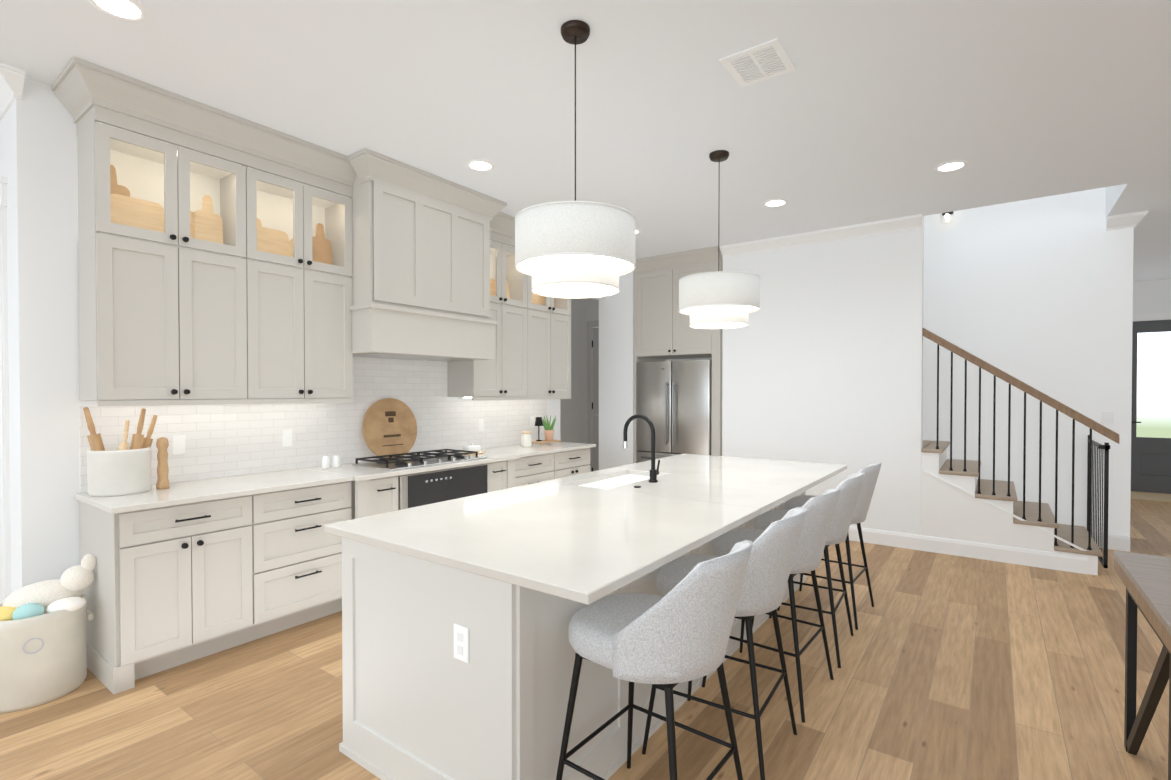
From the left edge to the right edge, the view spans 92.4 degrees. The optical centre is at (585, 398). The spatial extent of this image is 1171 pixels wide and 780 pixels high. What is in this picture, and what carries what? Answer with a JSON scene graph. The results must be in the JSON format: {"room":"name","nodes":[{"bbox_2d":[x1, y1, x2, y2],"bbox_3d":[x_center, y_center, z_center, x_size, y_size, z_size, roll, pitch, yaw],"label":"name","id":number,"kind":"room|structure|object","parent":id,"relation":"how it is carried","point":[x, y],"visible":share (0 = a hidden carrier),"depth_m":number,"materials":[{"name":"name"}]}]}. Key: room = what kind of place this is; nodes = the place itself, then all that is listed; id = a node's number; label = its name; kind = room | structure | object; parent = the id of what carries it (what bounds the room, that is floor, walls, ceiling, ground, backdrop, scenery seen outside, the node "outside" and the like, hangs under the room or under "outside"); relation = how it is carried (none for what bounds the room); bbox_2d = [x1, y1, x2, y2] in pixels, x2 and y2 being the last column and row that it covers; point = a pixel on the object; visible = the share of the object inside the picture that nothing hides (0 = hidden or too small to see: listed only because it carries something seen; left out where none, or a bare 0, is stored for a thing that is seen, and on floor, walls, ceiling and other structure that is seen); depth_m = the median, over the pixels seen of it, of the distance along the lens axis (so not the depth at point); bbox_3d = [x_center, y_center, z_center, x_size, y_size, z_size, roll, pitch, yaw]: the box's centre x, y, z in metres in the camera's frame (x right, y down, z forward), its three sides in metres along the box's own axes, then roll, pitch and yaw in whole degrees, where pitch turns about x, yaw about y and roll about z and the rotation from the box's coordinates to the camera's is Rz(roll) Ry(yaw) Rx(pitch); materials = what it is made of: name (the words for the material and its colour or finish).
{"room":"kitchen","nodes":[
{"label":"kitchen","id":0,"kind":"room"},
{"bbox_2d":[0,107,16,592],"bbox_3d":[-4.127,-0.121,3.844,2.880,3.080,0.120,0,1,36],"label":"wall","id":1,"kind":"structure","parent":0,"point":[6,146],"depth_m":3.00,"materials":[{"name":"white paint"}]},
{"bbox_2d":[0,62,24,603],"bbox_3d":[-4.079,-0.120,3.732,3.090,3.080,0.175,0,1,36],"label":"door frame","id":2,"kind":"structure","parent":1,"relation":"attached to","point":[12,78],"depth_m":3.03,"materials":[{"name":"white"}]},
{"bbox_2d":[11,78,605,589],"bbox_3d":[-1.365,-0.136,5.093,0.120,3.080,5.390,0,1,36],"label":"wall","id":3,"kind":"structure","parent":0,"point":[45,268],"depth_m":2.96,"materials":[{"name":"white paint"}]},
{"bbox_2d":[78,217,250,404],"bbox_3d":[-2.412,-0.454,3.242,0.341,0.919,0.710,0,1,36],"label":"upper cabinet","id":4,"kind":"object","parent":3,"relation":"attached to","point":[224,257],"depth_m":3.08,"materials":[{"name":"grey wood"}]},
{"bbox_2d":[51,57,350,204],"bbox_3d":[-2.195,-1.538,3.442,0.441,0.233,1.510,0,1,36],"label":"crown molding","id":5,"kind":"structure","parent":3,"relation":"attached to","point":[109,109],"depth_m":3.18,"materials":[{"name":"grey wood"}]},
{"bbox_2d":[251,245,352,400],"bbox_3d":[-1.997,-0.460,3.812,0.341,0.919,0.700,0,1,36],"label":"upper cabinet","id":6,"kind":"object","parent":3,"relation":"attached to","point":[301,327],"depth_m":3.68,"materials":[{"name":"grey wood"}]},
{"bbox_2d":[79,357,546,492],"bbox_3d":[-1.595,0.084,4.663,0.014,0.820,3.960,0,1,36],"label":"backsplash","id":7,"kind":"structure","parent":3,"relation":"attached to","point":[212,441],"depth_m":4.09,"materials":[{"name":"tile"}]},
{"bbox_2d":[315,177,498,316],"bbox_3d":[-1.363,-1.163,4.480,0.571,1.008,1.256,0,1,36],"label":"upper cabinet","id":8,"kind":"object","parent":3,"relation":"attached to","point":[391,246],"depth_m":4.12,"materials":[{"name":"grey wood"}]},
{"bbox_2d":[348,148,506,361],"bbox_3d":[-1.329,-0.996,4.457,0.656,1.342,1.336,0,1,36],"label":"range hood","id":9,"kind":"object","parent":8,"relation":"attached to","point":[419,240],"depth_m":4.15,"materials":[{"name":"grey wood"}]},
{"bbox_2d":[372,357,450,364],"bbox_3d":[-1.452,-0.495,4.553,0.351,0.330,1.136,0,1,36],"label":"range hood","id":10,"kind":"object","parent":3,"relation":"attached to","point":[409,358],"depth_m":4.56,"materials":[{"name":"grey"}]},
{"bbox_2d":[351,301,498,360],"bbox_3d":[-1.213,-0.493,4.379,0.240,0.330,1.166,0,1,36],"label":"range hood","id":11,"kind":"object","parent":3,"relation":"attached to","point":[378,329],"depth_m":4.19,"materials":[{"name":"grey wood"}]},
{"bbox_2d":[347,148,510,224],"bbox_3d":[-1.148,-1.585,4.319,0.210,0.160,1.336,0,1,36],"label":"crown molding","id":12,"kind":"structure","parent":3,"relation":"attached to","point":[370,164],"depth_m":4.15,"materials":[{"name":"grey wood"}]},
{"bbox_2d":[447,297,530,396],"bbox_3d":[-0.912,-0.478,5.304,0.341,0.919,0.710,0,1,36],"label":"upper cabinet","id":13,"kind":"object","parent":3,"relation":"attached to","point":[510,376],"depth_m":5.24,"materials":[{"name":"grey wood"}]},
{"bbox_2d":[499,216,514,260],"bbox_3d":[-0.636,-1.564,5.585,0.441,0.233,1.511,0,1,36],"label":"upper cabinet","id":14,"kind":"object","parent":3,"relation":"attached to","point":[506,232],"depth_m":5.23,"materials":[{"name":"grey wood"}]},
{"bbox_2d":[531,301,570,396],"bbox_3d":[-0.497,-0.485,5.874,0.341,0.919,0.700,0,1,36],"label":"upper cabinet","id":15,"kind":"object","parent":3,"relation":"attached to","point":[550,325],"depth_m":5.78,"materials":[{"name":"grey wood"}]},
{"bbox_2d":[560,298,587,443],"bbox_3d":[-0.602,-0.170,7.901,0.150,3.080,2.190,0,1,36],"label":"wall","id":16,"kind":"structure","parent":0,"point":[573,419],"depth_m":8.48,"materials":[{"name":"grey paint"}]},
{"bbox_2d":[0,491,1170,779],"bbox_3d":[1.401,1.450,3.712,12.000,0.060,17.600,0,1,36],"label":"floor","id":17,"kind":"structure","parent":0,"point":[954,667],"depth_m":2.67,"materials":[{"name":"brown wood"}]},
{"bbox_2d":[0,554,95,713],"bbox_3d":[-2.692,1.113,2.739,0.402,0.637,0.453,0,1,36],"label":"basket","id":18,"kind":"object","parent":17,"relation":"on","point":[43,655],"visible":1,"depth_m":2.66,"materials":[{"name":"grey fabric"}]},
{"bbox_2d":[80,494,258,693],"bbox_3d":[-2.333,0.986,3.145,0.601,0.884,0.626,0,1,36],"label":"base cabinet","id":19,"kind":"object","parent":17,"relation":"on","point":[186,571],"depth_m":2.92,"materials":[{"name":"grey wood"}]},
{"bbox_2d":[75,442,594,513],"bbox_3d":[-1.311,0.512,4.465,0.696,0.031,4.015,0,1,36],"label":"countertop","id":20,"kind":"structure","parent":19,"relation":"on","point":[212,489],"depth_m":3.61,"materials":[{"name":"white stone"}]},
{"bbox_2d":[83,407,157,496],"bbox_3d":[-2.533,0.278,3.083,0.275,0.469,0.317,0,1,36],"label":"utensil crock","id":21,"kind":"object","parent":20,"relation":"on","point":[123,468],"visible":1,"depth_m":2.99,"materials":[{"name":"white ceramic"}]},
{"bbox_2d":[156,437,169,488],"bbox_3d":[-2.404,0.366,3.193,0.064,0.292,0.063,0,1,36],"label":"pepper mill","id":22,"kind":"object","parent":20,"relation":"on","point":[162,444],"visible":1,"depth_m":3.17,"materials":[{"name":"brown wood"}]},
{"bbox_2d":[322,456,333,468],"bbox_3d":[-1.866,0.458,4.036,0.051,0.088,0.051,0,1,24],"label":"shaker","id":23,"kind":"object","parent":20,"relation":"on","point":[326,462],"depth_m":4.02,"materials":[{"name":"white ceramic"}]},
{"bbox_2d":[334,455,339,467],"bbox_3d":[-1.819,0.457,4.101,0.051,0.088,0.051,0,1,24],"label":"shaker","id":24,"kind":"object","parent":20,"relation":"on","point":[336,457],"depth_m":4.08,"materials":[{"name":"white ceramic"}]},
{"bbox_2d":[362,398,416,457],"bbox_3d":[-1.591,0.245,4.588,0.083,0.499,0.500,0,1,36],"label":"round board","id":25,"kind":"object","parent":20,"relation":"on","point":[389,426],"visible":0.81,"depth_m":4.57,"materials":[{"name":"brown wood"}]},
{"bbox_2d":[461,443,483,454],"bbox_3d":[-1.006,0.442,4.981,0.120,0.097,0.180,0,1,36],"label":"butter dish","id":26,"kind":"object","parent":20,"relation":"on","point":[472,447],"visible":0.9,"depth_m":4.95,"materials":[{"name":"white ceramic"}]},
{"bbox_2d":[521,431,531,446],"bbox_3d":[-0.596,0.407,5.647,0.110,0.150,0.108,0,1,36],"label":"glass jar","id":27,"kind":"object","parent":20,"relation":"on","point":[526,438],"visible":1,"depth_m":5.61,"materials":[{"name":"white"}]},
{"bbox_2d":[532,415,561,444],"bbox_3d":[-0.423,0.327,5.917,0.180,0.304,0.340,0,1,36],"label":"tray","id":28,"kind":"object","parent":20,"relation":"on","point":[548,432],"visible":0.96,"depth_m":5.92,"materials":[{"name":"brown wood"}]},
{"bbox_2d":[255,482,350,637],"bbox_3d":[-1.967,0.980,3.648,0.601,0.884,0.618,0,1,36],"label":"base cabinet","id":29,"kind":"object","parent":17,"relation":"on","point":[300,564],"depth_m":3.45,"materials":[{"name":"grey wood"}]},
{"bbox_2d":[351,474,402,519],"bbox_3d":[-1.664,0.975,4.009,0.667,0.884,0.322,0,1,36],"label":"base cabinet","id":30,"kind":"object","parent":17,"relation":"on","point":[380,495],"depth_m":3.81,"materials":[{"name":"grey wood"}]},
{"bbox_2d":[403,462,490,508],"bbox_3d":[-1.318,0.970,4.485,0.667,0.884,0.855,0,1,36],"label":"oven","id":31,"kind":"object","parent":17,"relation":"on","point":[435,486],"depth_m":4.26,"materials":[{"name":"grey metal"}]},
{"bbox_2d":[491,458,518,491],"bbox_3d":[-0.972,0.964,4.961,0.667,0.884,0.323,0,1,36],"label":"base cabinet","id":32,"kind":"object","parent":17,"relation":"on","point":[504,475],"depth_m":4.80,"materials":[{"name":"grey wood"}]},
{"bbox_2d":[519,454,554,485],"bbox_3d":[-0.723,0.959,5.359,0.601,0.884,0.612,0,1,36],"label":"base cabinet","id":33,"kind":"object","parent":17,"relation":"on","point":[541,468],"depth_m":5.21,"materials":[{"name":"grey wood"}]},
{"bbox_2d":[328,474,805,779],"bbox_3d":[0.343,0.984,3.335,1.014,0.882,3.285,0,1,36],"label":"kitchen island","id":34,"kind":"object","parent":17,"relation":"on","point":[458,655],"depth_m":1.97,"materials":[{"name":"painted wood"},{"name":"white plastic"}]},
{"bbox_2d":[324,454,846,605],"bbox_3d":[0.443,0.527,3.276,1.350,0.032,3.335,0,1,36],"label":"island countertop","id":35,"kind":"structure","parent":34,"relation":"on","point":[557,538],"depth_m":2.39,"materials":[{"name":"white stone"}]},
{"bbox_2d":[555,450,589,478],"bbox_3d":[-0.365,0.953,5.852,0.601,0.884,0.608,0,1,36],"label":"base cabinet","id":36,"kind":"object","parent":17,"relation":"on","point":[572,462],"depth_m":5.65,"materials":[{"name":"grey wood"}]},
{"bbox_2d":[556,540,752,779],"bbox_3d":[0.244,0.939,1.828,0.590,1.012,0.502,0,1,36],"label":"bar stool","id":37,"kind":"object","parent":17,"relation":"on","point":[680,632],"visible":1,"depth_m":1.63,"materials":[{"name":"fabric"}]},
{"bbox_2d":[633,246,722,463],"bbox_3d":[1.248,-0.157,6.909,1.130,3.078,0.860,0,1,36],"label":"tall cabinet","id":38,"kind":"object","parent":17,"relation":"on","point":[678,404],"visible":0.5,"depth_m":6.63,"materials":[{"name":"painted wood"},{"name":"black metal"}]},
{"bbox_2d":[636,360,711,462],"bbox_3d":[1.222,0.467,6.928,0.965,1.830,0.831,0,1,36],"label":"refrigerator","id":39,"kind":"object","parent":38,"relation":"in","point":[676,396],"depth_m":6.60,"materials":[{"name":"grey metal"}]},
{"bbox_2d":[642,507,806,779],"bbox_3d":[0.600,0.933,2.312,0.584,1.011,0.486,0,1,33],"label":"bar stool","id":40,"kind":"object","parent":17,"relation":"on","point":[771,558],"visible":0.73,"depth_m":2.10,"materials":[{"name":"fabric"}]},
{"bbox_2d":[702,488,840,722],"bbox_3d":[0.950,0.927,2.799,0.590,1.012,0.502,0,1,36],"label":"bar stool","id":41,"kind":"object","parent":17,"relation":"on","point":[814,532],"visible":0.6,"depth_m":2.59,"materials":[{"name":"fabric"}]},
{"bbox_2d":[752,473,864,667],"bbox_3d":[1.306,0.921,3.282,0.584,1.011,0.486,0,1,33],"label":"bar stool","id":42,"kind":"object","parent":17,"relation":"on","point":[850,486],"visible":0.5,"depth_m":3.08,"materials":[{"name":"fabric"}]},
{"bbox_2d":[777,463,881,629],"bbox_3d":[1.656,0.915,3.769,0.590,1.012,0.502,0,1,36],"label":"bar stool","id":43,"kind":"object","parent":17,"relation":"on","point":[871,471],"visible":0.48,"depth_m":3.57,"materials":[{"name":"fabric"}]},
{"bbox_2d":[906,328,1118,574],"bbox_3d":[3.354,0.367,5.654,2.820,2.061,1.093,0,1,36],"label":"staircase","id":44,"kind":"structure","parent":17,"relation":"on","point":[961,500],"depth_m":4.93,"materials":[{"name":"white paint"}]},
{"bbox_2d":[1113,550,1170,779],"bbox_3d":[2.210,1.065,1.487,0.980,0.765,1.760,0,1,36],"label":"dining table","id":45,"kind":"object","parent":17,"relation":"on","point":[1145,579],"visible":1,"depth_m":2.12,"materials":[{"name":"black metal"}]},
{"bbox_2d":[1131,492,1170,501],"bbox_3d":[8.084,1.367,7.631,1.100,0.012,0.700,0,1,36],"label":"door mat","id":46,"kind":"object","parent":17,"relation":"on","point":[1151,497],"depth_m":7.72,"materials":[{"name":"beige"}]},
{"bbox_2d":[0,0,1170,281],"bbox_3d":[1.401,-2.969,3.660,12.000,2.620,17.600,0,1,36],"label":"ceiling","id":47,"kind":"structure","parent":0,"point":[862,112],"depth_m":3.04,"materials":[{"name":"white paint"}]},
{"bbox_2d":[88,0,148,21],"bbox_3d":[-1.953,-1.639,2.344,0.207,0.007,0.207,0,1,-9],"label":"recessed light","id":48,"kind":"object","parent":47,"relation":"in","point":[131,10],"depth_m":2.36,"materials":[{"name":"white"}]},
{"bbox_2d":[466,159,494,171],"bbox_3d":[-0.748,-1.659,4.002,0.207,0.007,0.207,0,1,-9],"label":"recessed light","id":49,"kind":"object","parent":47,"relation":"in","point":[476,164],"depth_m":4.00,"materials":[{"name":"white"}]},
{"bbox_2d":[515,20,635,297],"bbox_3d":[-0.045,-1.063,2.509,0.538,1.163,0.538,0,1,36],"label":"pendant light","id":50,"kind":"object","parent":47,"relation":"hanging from","point":[575,249],"visible":1,"depth_m":2.33,"materials":[{"name":"fabric"}]},
{"bbox_2d":[679,150,759,328],"bbox_3d":[0.907,-1.078,3.819,0.538,1.163,0.538,0,1,36],"label":"pendant light","id":51,"kind":"object","parent":47,"relation":"hanging from","point":[718,299],"visible":1,"depth_m":3.63,"materials":[{"name":"fabric"}]},
{"bbox_2d":[719,38,795,86],"bbox_3d":[0.851,-1.644,2.765,0.280,0.008,0.300,0,1,36],"label":"ceiling vent","id":52,"kind":"object","parent":47,"relation":"in","point":[760,62],"visible":1,"depth_m":2.75,"materials":[{"name":"white metal"}]},
{"bbox_2d":[763,199,788,206],"bbox_3d":[1.625,-1.668,4.799,0.207,0.007,0.207,0,1,-9],"label":"recessed light","id":53,"kind":"object","parent":47,"relation":"in","point":[774,202],"depth_m":4.79,"materials":[{"name":"white"}]},
{"bbox_2d":[934,160,967,171],"bbox_3d":[2.614,-1.659,4.017,0.207,0.007,0.207,0,1,-9],"label":"recessed light","id":54,"kind":"object","parent":47,"relation":"in","point":[949,166],"depth_m":4.01,"materials":[{"name":"white"}]},
{"bbox_2d":[588,298,598,471],"bbox_3d":[0.593,-0.174,8.312,1.300,3.080,0.120,0,1,36],"label":"wall","id":55,"kind":"structure","parent":0,"point":[593,304],"depth_m":8.61,"materials":[{"name":"grey paint"}]},
{"bbox_2d":[587,320,598,471],"bbox_3d":[0.425,0.090,8.382,0.960,2.550,0.109,0,1,36],"label":"door frame","id":56,"kind":"structure","parent":55,"relation":"attached to","point":[595,346],"depth_m":8.60,"materials":[{"name":"grey"}]},
{"bbox_2d":[623,272,633,465],"bbox_3d":[0.773,-0.163,7.353,0.120,3.080,0.780,0,1,36],"label":"wall","id":57,"kind":"structure","parent":0,"point":[628,280],"depth_m":7.04,"materials":[{"name":"white paint"}]},
{"bbox_2d":[666,358,711,360],"bbox_3d":[1.571,-0.163,7.353,1.410,3.080,0.120,0,1,36],"label":"wall","id":58,"kind":"structure","parent":0,"point":[693,358],"depth_m":7.42,"materials":[{"name":"white"}]},
{"bbox_2d":[599,218,923,534],"bbox_3d":[1.671,-0.150,6.292,3.620,3.080,0.120,0,1,36],"label":"wall","id":59,"kind":"structure","parent":0,"point":[822,356],"depth_m":5.65,"materials":[{"name":"white paint"}]},
{"bbox_2d":[720,214,922,257],"bbox_3d":[2.295,-1.626,5.694,1.930,0.115,0.085,0,1,36],"label":"crown molding","id":60,"kind":"structure","parent":59,"relation":"attached to","point":[915,222],"depth_m":5.60,"materials":[{"name":"white wood"}]},
{"bbox_2d":[848,526,1087,574],"bbox_3d":[2.796,1.330,5.408,3.060,0.140,0.016,0,1,36],"label":"baseboard","id":61,"kind":"structure","parent":59,"relation":"attached to","point":[1038,558],"depth_m":4.94,"materials":[{"name":"white"}]},
{"bbox_2d":[922,187,1133,535],"bbox_3d":[3.621,-1.409,6.195,3.490,5.600,0.120,0,1,36],"label":"wall","id":62,"kind":"structure","parent":0,"point":[1036,293],"depth_m":5.53,"materials":[{"name":"white paint"}]},
{"bbox_2d":[940,211,953,223],"bbox_3d":[3.794,-1.941,5.892,0.130,0.210,0.154,0,1,36],"label":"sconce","id":63,"kind":"object","parent":62,"relation":"attached to","point":[946,214],"visible":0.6,"depth_m":5.92,"materials":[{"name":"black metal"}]},
{"bbox_2d":[1102,412,1113,424],"bbox_3d":[4.864,0.182,5.229,0.080,0.120,0.008,0,1,36],"label":"light switch","id":64,"kind":"object","parent":62,"relation":"attached to","point":[1107,418],"visible":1,"depth_m":5.23,"materials":[{"name":"white plastic"}]},
{"bbox_2d":[1133,279,1170,321],"bbox_3d":[4.295,-0.086,0.922,4.060,3.080,16.520,0,1,36],"label":"wall","id":65,"kind":"structure","parent":0,"point":[1151,296],"depth_m":8.13,"materials":[{"name":"white paint"}]},
{"bbox_2d":[1118,210,1148,228],"bbox_3d":[5.174,-1.621,5.306,0.105,0.115,0.685,0,1,36],"label":"crown molding","id":66,"kind":"structure","parent":65,"relation":"attached to","point":[1133,219],"depth_m":5.09,"materials":[{"name":"white wood"}]},
{"bbox_2d":[1131,312,1170,493],"bbox_3d":[8.400,0.069,8.033,1.200,2.600,0.104,0,1,36],"label":"door","id":67,"kind":"structure","parent":65,"relation":"attached to","point":[1151,418],"depth_m":8.17,"materials":[{"name":"black"}]}
]}

